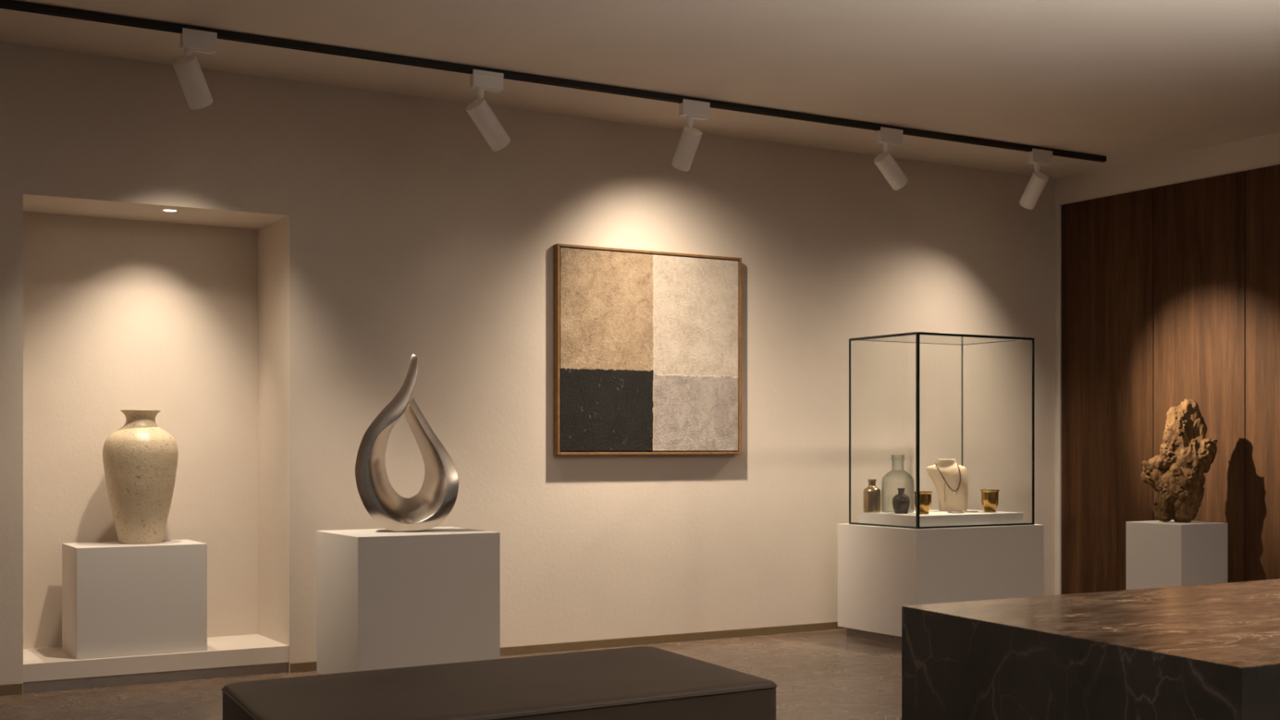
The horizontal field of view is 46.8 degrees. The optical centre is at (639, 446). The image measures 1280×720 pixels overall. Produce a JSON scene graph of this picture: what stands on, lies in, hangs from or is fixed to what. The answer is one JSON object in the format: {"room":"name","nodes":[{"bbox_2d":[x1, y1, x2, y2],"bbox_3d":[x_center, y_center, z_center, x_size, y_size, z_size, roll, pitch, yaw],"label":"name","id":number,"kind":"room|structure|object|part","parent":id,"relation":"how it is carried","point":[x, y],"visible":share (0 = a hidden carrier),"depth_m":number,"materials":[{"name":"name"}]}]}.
{"room":"museum","nodes":[
{"label":"museum","id":0,"kind":"room"},
{"bbox_2d":[0,628,902,719],"bbox_3d":[1.468,1.283,4.393,9.807,0.120,11.400,0,0,-31],"label":"floor","id":1,"kind":"structure","parent":0,"point":[833,674],"depth_m":7.49,"materials":[{"name":"concrete"}]},
{"bbox_2d":[22,634,288,693],"bbox_3d":[-2.619,1.151,7.895,1.338,0.144,0.585,0,0,-31],"label":"niche ledge","id":2,"kind":"object","parent":1,"relation":"on","point":[51,668],"visible":0.71,"depth_m":7.66,"materials":[{"name":"paint"}]},
{"bbox_2d":[62,539,207,659],"bbox_3d":[-2.673,0.797,7.821,0.654,0.564,0.420,0,0,-31],"label":"plinth","id":3,"kind":"object","parent":2,"relation":"on","point":[118,599],"visible":0.98,"depth_m":7.64,"materials":[{"name":"white paint"}]},
{"bbox_2d":[102,409,177,544],"bbox_3d":[-2.657,0.162,7.871,0.382,0.707,0.382,0,0,5],"label":"vase","id":4,"kind":"object","parent":3,"relation":"on","point":[140,458],"visible":1,"depth_m":7.75,"materials":[{"name":"beige ceramic"}]},
{"bbox_2d":[316,526,499,675],"bbox_3d":[-1.192,0.831,7.583,0.754,0.785,0.620,0,0,-31],"label":"plinth","id":5,"kind":"object","parent":1,"relation":"on","point":[386,599],"visible":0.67,"depth_m":7.33,"materials":[{"name":"white paint"}]},
{"bbox_2d":[355,354,458,532],"bbox_3d":[-1.197,-0.017,7.605,0.523,0.908,0.211,0,0,-9],"label":"sculpture","id":6,"kind":"object","parent":5,"relation":"on","point":[437,497],"visible":1,"depth_m":7.55,"materials":[{"name":"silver metal"}]},
{"bbox_2d":[221,646,777,719],"bbox_3d":[-0.457,0.997,4.882,1.804,0.452,1.069,0,0,-31],"label":"bench","id":7,"kind":"object","parent":1,"relation":"on","point":[637,682],"visible":1,"depth_m":4.73,"materials":[{"name":"brown leather"}]},
{"bbox_2d":[837,523,1043,644],"bbox_3d":[1.939,0.864,9.559,1.070,0.718,0.765,0,0,-31],"label":"plinth","id":8,"kind":"object","parent":1,"relation":"on","point":[882,570],"visible":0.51,"depth_m":9.25,"materials":[{"name":"white paint"}]},
{"bbox_2d":[858,509,1023,527],"bbox_3d":[1.945,0.467,9.565,0.885,0.076,0.585,0,0,-31],"label":"riser","id":9,"kind":"object","parent":8,"relation":"on","point":[935,517],"visible":0.8,"depth_m":9.35,"materials":[{"name":"white paint"}]},
{"bbox_2d":[863,479,880,512],"bbox_3d":[1.502,0.322,9.574,0.112,0.214,0.112,0,0,-31],"label":"bottle","id":10,"kind":"object","parent":9,"relation":"on","point":[872,494],"visible":1,"depth_m":9.53,"materials":[{"name":"brown metal"}]},
{"bbox_2d":[880,454,914,513],"bbox_3d":[1.666,0.243,9.557,0.213,0.372,0.213,0,0,-31],"label":"bottle","id":11,"kind":"object","parent":9,"relation":"on","point":[891,455],"visible":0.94,"depth_m":9.56,"materials":[{"name":"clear glass"}]},
{"bbox_2d":[892,488,910,514],"bbox_3d":[1.659,0.348,9.390,0.112,0.162,0.112,0,0,-31],"label":"vase","id":12,"kind":"object","parent":9,"relation":"on","point":[900,501],"visible":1,"depth_m":9.35,"materials":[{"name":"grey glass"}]},
{"bbox_2d":[913,491,932,514],"bbox_3d":[1.789,0.358,9.351,0.119,0.141,0.119,0,0,-31],"label":"cup","id":13,"kind":"object","parent":9,"relation":"on","point":[925,496],"visible":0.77,"depth_m":9.31,"materials":[{"name":"gold metal"}]},
{"bbox_2d":[926,458,968,511],"bbox_3d":[2.024,0.258,9.740,0.270,0.343,0.115,0,0,7],"label":"bust","id":14,"kind":"object","parent":9,"relation":"on","point":[948,468],"visible":1,"depth_m":9.70,"materials":[{"name":"fabric"}]},
{"bbox_2d":[935,463,960,495],"bbox_3d":[2.021,0.217,9.707,0.167,0.207,0.066,0,0,13],"label":"necklace","id":15,"kind":"object","parent":14,"relation":"hanging from","point":[955,491],"visible":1,"depth_m":9.68,"materials":[{"name":"metal"}]},
{"bbox_2d":[947,508,964,513],"bbox_3d":[2.021,0.414,9.460,0.108,0.030,0.108,0,0,-31],"label":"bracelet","id":16,"kind":"object","parent":9,"relation":"on","point":[962,511],"visible":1,"depth_m":9.43,"materials":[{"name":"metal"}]},
{"bbox_2d":[964,511,977,512],"bbox_3d":[2.140,0.425,9.560,0.092,0.008,0.092,0,0,-31],"label":"bracelet","id":17,"kind":"object","parent":9,"relation":"on","point":[965,511],"visible":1,"depth_m":9.54,"materials":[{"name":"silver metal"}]},
{"bbox_2d":[980,489,999,512],"bbox_3d":[2.276,0.356,9.623,0.123,0.146,0.123,0,0,-31],"label":"cup","id":18,"kind":"object","parent":9,"relation":"on","point":[989,498],"visible":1,"depth_m":9.58,"materials":[{"name":"gold metal"}]},
{"bbox_2d":[848,332,1034,528],"bbox_3d":[1.943,-0.096,9.534,0.985,1.201,0.663,0,0,-31],"label":"display case","id":19,"kind":"object","parent":8,"relation":"on","point":[918,338],"visible":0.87,"depth_m":9.44,"materials":[{"name":"clear glass"}]},
{"bbox_3d":[1.942,-0.691,9.535,0.968,0.006,0.648,0,0,-31],"label":"glass pane","id":20,"kind":"part","parent":19,"relation":"part of","materials":[{"name":"clear glass"}]},
{"bbox_2d":[902,578,1279,719],"bbox_3d":[1.997,0.803,3.738,2.852,0.840,1.058,0,0,-31],"label":"countertop","id":21,"kind":"structure","parent":1,"relation":"on","point":[1211,651],"depth_m":3.12,"materials":[{"name":"brown stone"}]},
{"bbox_3d":[2.212,0.804,3.273,2.668,0.838,0.040,0,0,-31],"label":"panel","id":22,"kind":"part","parent":21,"relation":"part of","materials":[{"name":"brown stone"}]},
{"bbox_2d":[1125,520,1227,590],"bbox_3d":[3.438,0.856,9.479,0.439,0.735,0.435,0,0,-31],"label":"plinth","id":23,"kind":"object","parent":1,"relation":"on","point":[1171,553],"visible":0.49,"depth_m":9.33,"materials":[{"name":"white paint"}]},
{"bbox_2d":[1141,398,1217,522],"bbox_3d":[3.450,0.093,9.460,0.448,0.790,0.234,0,0,3],"label":"driftwood sculpture","id":24,"kind":"object","parent":23,"relation":"on","point":[1176,477],"visible":1,"depth_m":9.40,"materials":[{"name":"brown wood"}]},
{"bbox_2d":[0,42,1054,684],"bbox_3d":[-1.170,-0.377,8.840,9.807,3.200,0.740,0,0,-31],"label":"wall","id":25,"kind":"structure","parent":0,"point":[322,238],"depth_m":8.48,"materials":[{"name":"paint"}]},
{"bbox_2d":[0,683,22,696],"bbox_3d":[-4.034,1.196,6.704,2.301,0.054,0.012,0,0,-31],"label":"baseboard","id":26,"kind":"structure","parent":25,"relation":"attached to","point":[16,688],"depth_m":7.26,"materials":[{"name":"brown wood"}]},
{"bbox_2d":[160,208,179,212],"bbox_3d":[-2.482,-1.244,7.810,0.094,0.003,0.094,0,0,-31],"label":"recessed light","id":27,"kind":"object","parent":25,"relation":"in","point":[162,210],"visible":1,"depth_m":7.80,"materials":[{"name":"white ceramic"}]},
{"bbox_2d":[290,622,846,672],"bbox_3d":[0.591,1.198,9.447,5.758,0.050,0.012,0,0,-31],"label":"baseboard","id":28,"kind":"structure","parent":25,"relation":"attached to","point":[615,642],"depth_m":9.12,"materials":[{"name":"beige paint"}]},
{"bbox_2d":[553,243,742,454],"bbox_3d":[0.067,-0.574,9.105,1.319,1.249,0.058,0,0,-31],"label":"painting","id":29,"kind":"object","parent":25,"relation":"attached to","point":[647,344],"visible":1,"depth_m":9.06,"materials":[{"name":"brown wood"}]},
{"bbox_2d":[0,0,1279,177],"bbox_3d":[1.506,-2.057,4.329,9.807,0.160,11.250,0,0,-31],"label":"ceiling","id":30,"kind":"structure","parent":0,"point":[1124,82],"depth_m":7.56,"materials":[{"name":"paint"}]},
{"bbox_2d":[0,0,1106,162],"bbox_3d":[-0.604,-1.959,7.860,8.781,0.036,0.036,0,0,-31],"label":"ceiling track","id":31,"kind":"object","parent":30,"relation":"attached to","point":[15,5],"visible":1,"depth_m":7.71,"materials":[{"name":"black metal"}]},
{"bbox_2d":[172,27,217,109],"bbox_3d":[-2.113,-1.777,6.989,0.163,0.360,0.223,0,0,38],"label":"track spotlight","id":32,"kind":"object","parent":31,"relation":"hanging from","point":[187,67],"visible":1,"depth_m":6.95,"materials":[{"name":"white metal"}]},
{"bbox_3d":[-2.122,-1.820,6.959,0.048,0.098,0.048,0,0,-31],"label":"stem","id":33,"kind":"part","parent":32,"relation":"part of","materials":[{"name":"white metal"}]},
{"bbox_2d":[466,69,510,151],"bbox_3d":[-0.794,-1.757,7.763,0.117,0.400,0.266,0,0,42],"label":"track spotlight","id":34,"kind":"object","parent":31,"relation":"hanging from","point":[478,109],"visible":1,"depth_m":7.72,"materials":[{"name":"white metal"}]},
{"bbox_3d":[-0.832,-1.820,7.724,0.048,0.098,0.048,0,0,-31],"label":"stem","id":35,"kind":"part","parent":34,"relation":"part of","materials":[{"name":"white metal"}]},
{"bbox_2d":[671,98,710,171],"bbox_3d":[0.293,-1.762,8.426,0.178,0.389,0.222,0,0,-31],"label":"track spotlight","id":36,"kind":"object","parent":31,"relation":"hanging from","point":[691,136],"visible":1,"depth_m":8.37,"materials":[{"name":"white metal"}]},
{"bbox_3d":[0.282,-1.820,8.385,0.048,0.098,0.048,0,0,-31],"label":"stem","id":37,"kind":"part","parent":36,"relation":"part of","materials":[{"name":"white metal"}]},
{"bbox_2d":[873,126,907,190],"bbox_3d":[1.551,-1.772,9.141,0.238,0.370,0.108,0,0,-35],"label":"track spotlight","id":38,"kind":"object","parent":31,"relation":"hanging from","point":[884,161],"visible":1,"depth_m":9.10,"materials":[{"name":"white metal"}]},
{"bbox_3d":[1.516,-1.820,9.117,0.048,0.098,0.048,0,0,-31],"label":"stem","id":39,"kind":"part","parent":38,"relation":"part of","materials":[{"name":"white metal"}]},
{"bbox_2d":[1018,148,1053,209],"bbox_3d":[2.629,-1.766,9.817,0.180,0.383,0.227,0,0,-31],"label":"track spotlight","id":40,"kind":"object","parent":31,"relation":"hanging from","point":[1038,180],"visible":1,"depth_m":9.76,"materials":[{"name":"white metal"}]},
{"bbox_3d":[2.625,-1.820,9.775,0.048,0.098,0.048,0,0,-31],"label":"stem","id":41,"kind":"part","parent":40,"relation":"part of","materials":[{"name":"white metal"}]},
{"bbox_2d":[1054,132,1279,595],"bbox_3d":[5.828,-0.377,6.457,0.200,3.200,10.500,0,0,-31],"label":"wall","id":42,"kind":"structure","parent":0,"point":[1261,151],"depth_m":10.17,"materials":[{"name":"paint"}]},
{"bbox_2d":[1057,204,1061,595],"bbox_3d":[3.083,-0.277,10.869,0.020,2.999,0.022,0,0,-31],"label":"trim","id":43,"kind":"structure","parent":42,"relation":"attached to","point":[1059,205],"depth_m":10.86,"materials":[{"name":"white paint"}]},
{"bbox_2d":[1061,187,1153,594],"bbox_3d":[3.308,-0.303,10.496,0.014,2.933,0.830,0,0,-31],"label":"wall panel","id":44,"kind":"object","parent":42,"relation":"attached to","point":[1107,242],"depth_m":10.50,"materials":[{"name":"brown wood"}]},
{"bbox_2d":[1153,170,1245,582],"bbox_3d":[3.707,-0.303,9.823,0.014,2.933,0.724,0,0,-31],"label":"wall panel","id":45,"kind":"object","parent":42,"relation":"attached to","point":[1199,225],"depth_m":9.74,"materials":[{"name":"brown wood"}]},
{"bbox_2d":[1245,164,1279,581],"bbox_3d":[4.088,-0.303,9.181,0.014,2.933,0.756,0,0,-31],"label":"wall panel","id":46,"kind":"object","parent":42,"relation":"attached to","point":[1263,184],"depth_m":9.39,"materials":[{"name":"brown wood"}]}
]}

